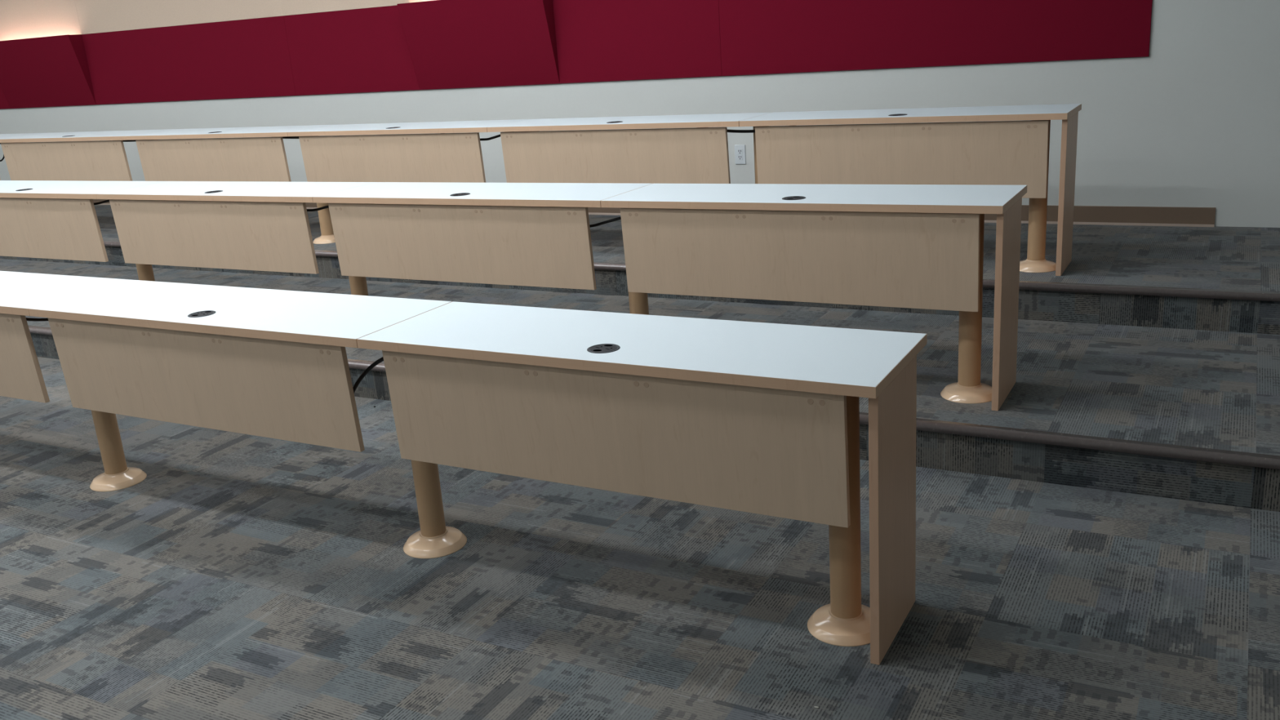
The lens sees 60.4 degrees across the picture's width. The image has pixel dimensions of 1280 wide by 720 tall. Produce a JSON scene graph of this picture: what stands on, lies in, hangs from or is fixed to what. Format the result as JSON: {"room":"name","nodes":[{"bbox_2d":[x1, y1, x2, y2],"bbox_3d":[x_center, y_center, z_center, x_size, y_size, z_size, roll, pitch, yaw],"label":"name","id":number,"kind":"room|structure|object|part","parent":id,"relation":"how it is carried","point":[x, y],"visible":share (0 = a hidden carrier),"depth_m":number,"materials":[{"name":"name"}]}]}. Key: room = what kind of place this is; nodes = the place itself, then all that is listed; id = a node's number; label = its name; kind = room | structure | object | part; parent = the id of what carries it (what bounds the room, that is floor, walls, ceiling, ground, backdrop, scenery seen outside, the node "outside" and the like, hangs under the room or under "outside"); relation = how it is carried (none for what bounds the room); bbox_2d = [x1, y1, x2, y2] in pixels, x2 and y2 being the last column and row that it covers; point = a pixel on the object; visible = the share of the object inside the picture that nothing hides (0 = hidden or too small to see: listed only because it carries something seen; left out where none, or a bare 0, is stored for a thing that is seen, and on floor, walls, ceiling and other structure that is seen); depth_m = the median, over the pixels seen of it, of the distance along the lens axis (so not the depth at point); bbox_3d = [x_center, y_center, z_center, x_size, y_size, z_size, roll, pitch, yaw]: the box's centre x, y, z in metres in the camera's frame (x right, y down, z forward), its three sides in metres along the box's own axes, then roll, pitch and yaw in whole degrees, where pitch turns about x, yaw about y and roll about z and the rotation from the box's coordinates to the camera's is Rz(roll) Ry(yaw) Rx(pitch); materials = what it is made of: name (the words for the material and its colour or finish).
{"room":"lecture hall","nodes":[
{"label":"lecture hall","id":0,"kind":"room"},
{"bbox_2d":[0,356,1279,719],"bbox_3d":[-3.467,0.747,3.970,14.100,0.120,10.249,5,19,28],"label":"floor","id":1,"kind":"structure","parent":0,"point":[246,576],"depth_m":3.17,"materials":[{"name":"carpet"}]},
{"bbox_2d":[0,271,136,403],"bbox_3d":[-2.806,0.035,4.683,1.624,0.742,0.465,5,19,28],"label":"desk","id":2,"kind":"object","parent":1,"relation":"on","point":[21,377],"visible":0.98,"depth_m":4.20,"materials":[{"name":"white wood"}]},
{"bbox_2d":[26,317,48,321],"bbox_3d":[-2.271,-0.168,4.141,0.701,0.049,0.012,5,19,28],"label":"power cable","id":3,"kind":"object","parent":2,"relation":"attached to","point":[27,318],"visible":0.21,"depth_m":4.14,"materials":[{"name":"black plastic"}]},
{"bbox_2d":[28,280,452,491],"bbox_3d":[-1.423,0.160,3.945,1.624,0.742,0.465,5,19,28],"label":"desk","id":4,"kind":"object","parent":1,"relation":"on","point":[271,363],"visible":1,"depth_m":3.71,"materials":[{"name":"white laminate"}]},
{"bbox_3d":[-2.077,0.122,4.224,0.110,0.682,0.110,5,19,28],"label":"pedestal leg","id":5,"kind":"part","parent":4,"relation":"part of","materials":[{"name":"beige paint"}]},
{"bbox_2d":[190,311,213,316],"bbox_3d":[-1.482,-0.156,3.722,0.072,0.001,0.072,5,19,28],"label":"outlet","id":6,"kind":"object","parent":4,"relation":"attached to","point":[197,313],"depth_m":3.72,"materials":[{"name":"grey plastic"}]},
{"bbox_2d":[352,356,383,392],"bbox_3d":[-0.910,0.063,3.452,0.983,0.277,0.012,5,19,28],"label":"power cable","id":7,"kind":"object","parent":4,"relation":"attached to","point":[374,364],"visible":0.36,"depth_m":3.40,"materials":[{"name":"black plastic"}]},
{"bbox_2d":[356,301,927,665],"bbox_3d":[-0.039,0.285,3.208,1.624,0.742,0.465,5,19,28],"label":"desk","id":8,"kind":"object","parent":1,"relation":"on","point":[759,418],"visible":1,"depth_m":2.90,"materials":[{"name":"white laminate"}]},
{"bbox_3d":[-0.693,0.246,3.486,0.110,0.682,0.110,5,19,28],"label":"pedestal leg","id":9,"kind":"part","parent":8,"relation":"part of","materials":[{"name":"beige paint"}]},
{"bbox_2d":[590,344,617,351],"bbox_3d":[-0.099,-0.032,2.985,0.072,0.001,0.072,5,19,28],"label":"outlet","id":10,"kind":"object","parent":8,"relation":"attached to","point":[593,348],"depth_m":2.99,"materials":[{"name":"grey plastic"}]},
{"bbox_3d":[0.526,0.356,2.836,0.110,0.682,0.110,5,19,28],"label":"pedestal leg","id":11,"kind":"part","parent":8,"relation":"part of","materials":[{"name":"beige paint"}]},
{"bbox_3d":[0.646,0.374,2.801,0.023,0.712,0.344,5,19,28],"label":"panel","id":12,"kind":"part","parent":8,"relation":"part of","materials":[{"name":"brown wood"}]},
{"bbox_2d":[0,0,1279,227],"bbox_3d":[-1.145,-2.422,7.791,14.300,3.670,0.120,5,19,28],"label":"wall","id":13,"kind":"structure","parent":0,"point":[1193,122],"depth_m":6.13,"materials":[{"name":"paint"}]},
{"bbox_2d":[0,85,10,109],"bbox_3d":[-6.522,-2.722,10.640,1.219,0.603,0.014,5,19,28],"label":"wall panel","id":14,"kind":"object","parent":13,"relation":"attached to","point":[3,102],"visible":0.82,"depth_m":10.45,"materials":[{"name":"red fabric"}]},
{"bbox_2d":[0,0,81,40],"bbox_3d":[-6.032,-3.537,10.086,2.472,1.203,0.014,5,19,28],"label":"wall panel","id":15,"kind":"object","parent":13,"relation":"attached to","point":[19,19],"visible":1,"depth_m":9.89,"materials":[{"name":"beige paint"}]},
{"bbox_2d":[0,34,96,108],"bbox_3d":[-5.468,-2.607,10.002,1.252,0.607,0.149,5,19,28],"label":"acoustic wall panel","id":16,"kind":"object","parent":13,"relation":"attached to","point":[52,71],"visible":1,"depth_m":9.94,"materials":[{"name":"fabric"}]},
{"bbox_3d":[-4.920,-2.567,9.716,0.014,0.589,0.134,5,19,28],"label":"panel","id":17,"kind":"part","parent":16,"relation":"part of","materials":[{"name":"fabric"}]},
{"bbox_2d":[75,0,283,34],"bbox_3d":[-3.872,-3.342,8.935,2.439,1.203,0.014,5,19,28],"label":"wall panel","id":18,"kind":"object","parent":13,"relation":"attached to","point":[95,16],"visible":1,"depth_m":9.14,"materials":[{"name":"beige paint"}]},
{"bbox_2d":[81,15,296,104],"bbox_3d":[-3.812,-2.478,9.195,2.438,0.603,0.014,5,19,28],"label":"wall panel","id":19,"kind":"object","parent":13,"relation":"attached to","point":[250,58],"visible":1,"depth_m":9.13,"materials":[{"name":"red fabric"}]},
{"bbox_2d":[281,0,408,15],"bbox_3d":[-2.251,-3.196,8.071,1.247,1.203,0.014,5,19,28],"label":"wall panel","id":20,"kind":"object","parent":13,"relation":"attached to","point":[290,7],"visible":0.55,"depth_m":8.30,"materials":[{"name":"beige fabric"}]},
{"bbox_2d":[284,5,419,95],"bbox_3d":[-2.191,-2.332,8.331,1.246,0.603,0.014,5,19,28],"label":"wall panel","id":21,"kind":"object","parent":13,"relation":"attached to","point":[364,50],"visible":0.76,"depth_m":8.32,"materials":[{"name":"red fabric"}]},
{"bbox_2d":[408,0,434,2],"bbox_3d":[-1.165,-3.098,7.492,1.221,1.203,0.014,5,19,28],"label":"wall panel","id":22,"kind":"object","parent":13,"relation":"attached to","point":[410,1],"visible":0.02,"depth_m":7.91,"materials":[{"name":"beige fabric"}]},
{"bbox_2d":[396,0,559,89],"bbox_3d":[-1.137,-2.217,7.694,1.221,0.607,0.149,5,19,28],"label":"acoustic wall panel","id":23,"kind":"object","parent":13,"relation":"attached to","point":[451,43],"visible":1,"depth_m":7.67,"materials":[{"name":"fabric"}]},
{"bbox_3d":[-0.604,-2.178,7.415,0.014,0.589,0.134,5,19,28],"label":"panel","id":24,"kind":"part","parent":23,"relation":"part of","materials":[{"name":"fabric"}]},
{"bbox_2d":[552,0,721,83],"bbox_3d":[-0.033,-2.138,7.181,1.215,0.603,0.014,5,19,28],"label":"wall panel","id":25,"kind":"object","parent":13,"relation":"attached to","point":[597,40],"visible":1,"depth_m":7.18,"materials":[{"name":"red fabric"}]},
{"bbox_2d":[93,199,1215,226],"bbox_3d":[-2.107,-1.230,8.653,11.788,0.102,0.022,5,19,28],"label":"baseboard","id":26,"kind":"structure","parent":13,"relation":"attached to","point":[1082,215],"depth_m":6.11,"materials":[{"name":"brown plastic"}]},
{"bbox_2d":[734,144,746,164],"bbox_3d":[0.644,-1.322,7.079,0.074,0.124,0.009,5,19,28],"label":"wall outlet","id":27,"kind":"object","parent":13,"relation":"attached to","point":[740,149],"visible":1,"depth_m":7.08,"materials":[{"name":"white plastic"}]},
{"bbox_2d":[737,149,742,154],"bbox_3d":[0.642,-1.339,7.072,0.033,0.033,0.003,5,19,28],"label":"receptacle","id":28,"kind":"object","parent":27,"relation":"attached to","point":[739,151],"depth_m":7.07,"materials":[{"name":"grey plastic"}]},
{"bbox_2d":[737,155,742,159],"bbox_3d":[0.644,-1.303,7.083,0.033,0.033,0.003,5,19,28],"label":"receptacle","id":29,"kind":"object","parent":27,"relation":"attached to","point":[740,157],"depth_m":7.08,"materials":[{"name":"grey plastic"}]},
{"bbox_2d":[718,0,1152,75],"bbox_3d":[1.588,-1.992,6.317,2.468,0.603,0.014,5,19,28],"label":"wall panel","id":30,"kind":"object","parent":13,"relation":"attached to","point":[757,37],"visible":1,"depth_m":6.33,"materials":[{"name":"red fabric"}]},
{"bbox_2d":[0,258,1279,511],"bbox_3d":[-1.759,-0.429,6.977,14.100,0.171,2.950,5,19,28],"label":"floor","id":31,"kind":"structure","parent":0,"point":[1211,389],"depth_m":4.14,"materials":[{"name":"carpet"}]},
{"bbox_2d":[0,180,164,262],"bbox_3d":[-3.508,-0.670,6.599,1.624,0.742,0.465,5,19,28],"label":"desk","id":32,"kind":"object","parent":31,"relation":"on","point":[58,220],"visible":0.95,"depth_m":6.24,"materials":[{"name":"brown wood"}]},
{"bbox_2d":[93,199,109,204],"bbox_3d":[-2.998,-0.878,6.070,0.701,0.049,0.012,5,19,28],"label":"power cable","id":33,"kind":"object","parent":32,"relation":"attached to","point":[105,201],"visible":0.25,"depth_m":6.05,"materials":[{"name":"black plastic"}]},
{"bbox_2d":[96,181,377,281],"bbox_3d":[-2.125,-0.546,5.862,1.624,0.742,0.465,5,19,28],"label":"desk","id":34,"kind":"object","parent":31,"relation":"on","point":[243,225],"visible":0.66,"depth_m":5.61,"materials":[{"name":"brown wood"}]},
{"bbox_3d":[-2.779,-0.584,6.141,0.110,0.682,0.110,5,19,28],"label":"pedestal leg","id":35,"kind":"part","parent":34,"relation":"part of","materials":[{"name":"beige paint"}]},
{"bbox_2d":[306,205,328,211],"bbox_3d":[-1.568,-0.743,5.310,0.752,0.056,0.012,5,19,28],"label":"power cable","id":36,"kind":"object","parent":34,"relation":"attached to","point":[325,206],"visible":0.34,"depth_m":5.30,"materials":[{"name":"black plastic"}]},
{"bbox_2d":[312,182,651,295],"bbox_3d":[-0.741,-0.421,5.125,1.624,0.742,0.465,5,19,28],"label":"desk","id":37,"kind":"object","parent":31,"relation":"on","point":[527,234],"visible":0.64,"depth_m":4.87,"materials":[{"name":"brown wood"}]},
{"bbox_3d":[-1.396,-0.459,5.403,0.110,0.682,0.110,5,19,28],"label":"pedestal leg","id":38,"kind":"part","parent":37,"relation":"part of","materials":[{"name":"beige paint"}]},
{"bbox_2d":[452,193,468,195],"bbox_3d":[-0.801,-0.738,4.902,0.072,0.001,0.072,5,19,28],"label":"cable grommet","id":39,"kind":"object","parent":37,"relation":"attached to","point":[453,194],"depth_m":4.89,"materials":[{"name":"grey plastic"}]},
{"bbox_2d":[589,216,621,227],"bbox_3d":[-0.181,-0.596,4.578,0.902,0.104,0.012,5,19,28],"label":"power cable","id":40,"kind":"object","parent":37,"relation":"attached to","point":[620,217],"visible":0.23,"depth_m":4.56,"materials":[{"name":"black plastic"}]},
{"bbox_2d":[28,325,1279,470],"bbox_3d":[-2.457,-0.080,5.725,14.080,0.034,0.048,5,19,28],"label":"stair riser","id":41,"kind":"structure","parent":31,"relation":"attached to","point":[1161,450],"depth_m":3.62,"materials":[{"name":"carpet"}]},
{"bbox_2d":[600,183,1026,411],"bbox_3d":[0.642,-0.297,4.387,1.624,0.742,0.465,5,19,28],"label":"desk","id":42,"kind":"object","parent":31,"relation":"on","point":[897,246],"visible":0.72,"depth_m":4.08,"materials":[{"name":"brown wood"}]},
{"bbox_3d":[-0.012,-0.335,4.666,0.110,0.682,0.110,5,19,28],"label":"pedestal leg","id":43,"kind":"part","parent":42,"relation":"part of","materials":[{"name":"beige paint"}]},
{"bbox_2d":[784,196,803,199],"bbox_3d":[0.582,-0.613,4.164,0.072,0.001,0.072,5,19,28],"label":"outlet","id":44,"kind":"object","parent":42,"relation":"attached to","point":[785,197],"depth_m":4.16,"materials":[{"name":"grey plastic"}]},
{"bbox_3d":[1.208,-0.225,4.015,0.110,0.682,0.110,5,19,28],"label":"pedestal leg","id":45,"kind":"part","parent":42,"relation":"part of","materials":[{"name":"beige paint"}]},
{"bbox_3d":[1.327,-0.207,3.980,0.023,0.712,0.344,5,19,28],"label":"panel","id":46,"kind":"part","parent":42,"relation":"part of","materials":[{"name":"brown wood"}]},
{"bbox_2d":[0,204,1279,334],"bbox_3d":[-1.428,-0.799,7.534,14.100,0.171,1.499,5,19,28],"label":"floor","id":47,"kind":"structure","parent":0,"point":[1216,257],"depth_m":5.24,"materials":[{"name":"carpet"}]},
{"bbox_2d":[0,133,40,180],"bbox_3d":[-5.613,-1.490,9.220,1.624,0.742,0.465,5,19,28],"label":"desk","id":48,"kind":"object","parent":47,"relation":"on","point":[2,135],"visible":0.29,"depth_m":8.90,"materials":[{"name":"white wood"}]},
{"bbox_2d":[0,128,176,181],"bbox_3d":[-4.230,-1.365,8.483,1.624,0.742,0.465,5,19,28],"label":"desk","id":49,"kind":"object","parent":47,"relation":"on","point":[77,157],"visible":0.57,"depth_m":8.22,"materials":[{"name":"brown wood"}]},
{"bbox_2d":[122,139,137,142],"bbox_3d":[-3.642,-1.579,7.908,0.430,0.020,0.017,5,19,28],"label":"power cable","id":50,"kind":"object","parent":49,"relation":"attached to","point":[131,140],"visible":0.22,"depth_m":7.92,"materials":[{"name":"black plastic"}]},
{"bbox_2d":[125,124,333,182],"bbox_3d":[-2.846,-1.240,7.746,1.624,0.742,0.465,5,19,28],"label":"desk","id":51,"kind":"object","parent":47,"relation":"on","point":[228,156],"visible":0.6,"depth_m":7.49,"materials":[{"name":"brown wood"}]},
{"bbox_2d":[287,119,528,244],"bbox_3d":[-1.463,-1.116,7.008,1.624,0.742,0.465,5,19,28],"label":"desk","id":52,"kind":"object","parent":47,"relation":"on","point":[451,154],"visible":0.91,"depth_m":6.76,"materials":[{"name":"brown wood"}]},
{"bbox_2d":[280,135,318,138],"bbox_3d":[-2.248,-1.451,7.166,0.400,0.023,0.017,5,19,28],"label":"power cable","id":53,"kind":"object","parent":52,"relation":"attached to","point":[283,137],"visible":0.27,"depth_m":7.17,"materials":[{"name":"black plastic"}]},
{"bbox_3d":[-2.117,-1.154,7.287,0.110,0.682,0.110,5,19,28],"label":"pedestal leg","id":54,"kind":"part","parent":52,"relation":"part of","materials":[{"name":"beige paint"}]},
{"bbox_2d":[480,134,500,140],"bbox_3d":[-0.884,-1.313,6.444,0.702,0.055,0.014,5,19,28],"label":"power cable","id":55,"kind":"object","parent":52,"relation":"attached to","point":[497,135],"visible":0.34,"depth_m":6.44,"materials":[{"name":"black plastic"}]},
{"bbox_2d":[486,112,769,183],"bbox_3d":[-0.079,-0.991,6.271,1.624,0.742,0.465,5,19,28],"label":"desk","id":56,"kind":"object","parent":47,"relation":"on","point":[674,153],"visible":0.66,"depth_m":6.00,"materials":[{"name":"brown wood"}]},
{"bbox_2d":[103,240,1279,302],"bbox_3d":[-1.785,-0.656,6.888,14.080,0.034,0.048,5,19,28],"label":"stair riser","id":57,"kind":"structure","parent":47,"relation":"attached to","point":[987,283],"depth_m":4.79,"materials":[{"name":"rubber"}]},
{"bbox_2d":[738,103,1081,275],"bbox_3d":[1.304,-0.867,5.533,1.624,0.742,0.465,5,19,28],"label":"desk","id":58,"kind":"object","parent":47,"relation":"on","point":[1009,150],"visible":0.75,"depth_m":5.22,"materials":[{"name":"brown wood"}]},
{"bbox_2d":[727,128,755,133],"bbox_3d":[0.546,-1.192,5.679,0.551,0.039,0.015,5,19,28],"label":"power cable","id":59,"kind":"object","parent":58,"relation":"attached to","point":[728,131],"visible":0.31,"depth_m":5.69,"materials":[{"name":"black plastic"}]},
{"bbox_3d":[0.650,-0.905,5.812,0.110,0.682,0.110,5,19,28],"label":"pedestal leg","id":60,"kind":"part","parent":58,"relation":"part of","materials":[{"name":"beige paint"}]},
{"bbox_3d":[1.870,-0.795,5.162,0.110,0.682,0.110,5,19,28],"label":"pedestal leg","id":61,"kind":"part","parent":58,"relation":"part of","materials":[{"name":"beige paint"}]},
{"bbox_3d":[1.990,-0.777,5.127,0.023,0.712,0.344,5,19,28],"label":"panel","id":62,"kind":"part","parent":58,"relation":"part of","materials":[{"name":"brown wood"}]}
]}

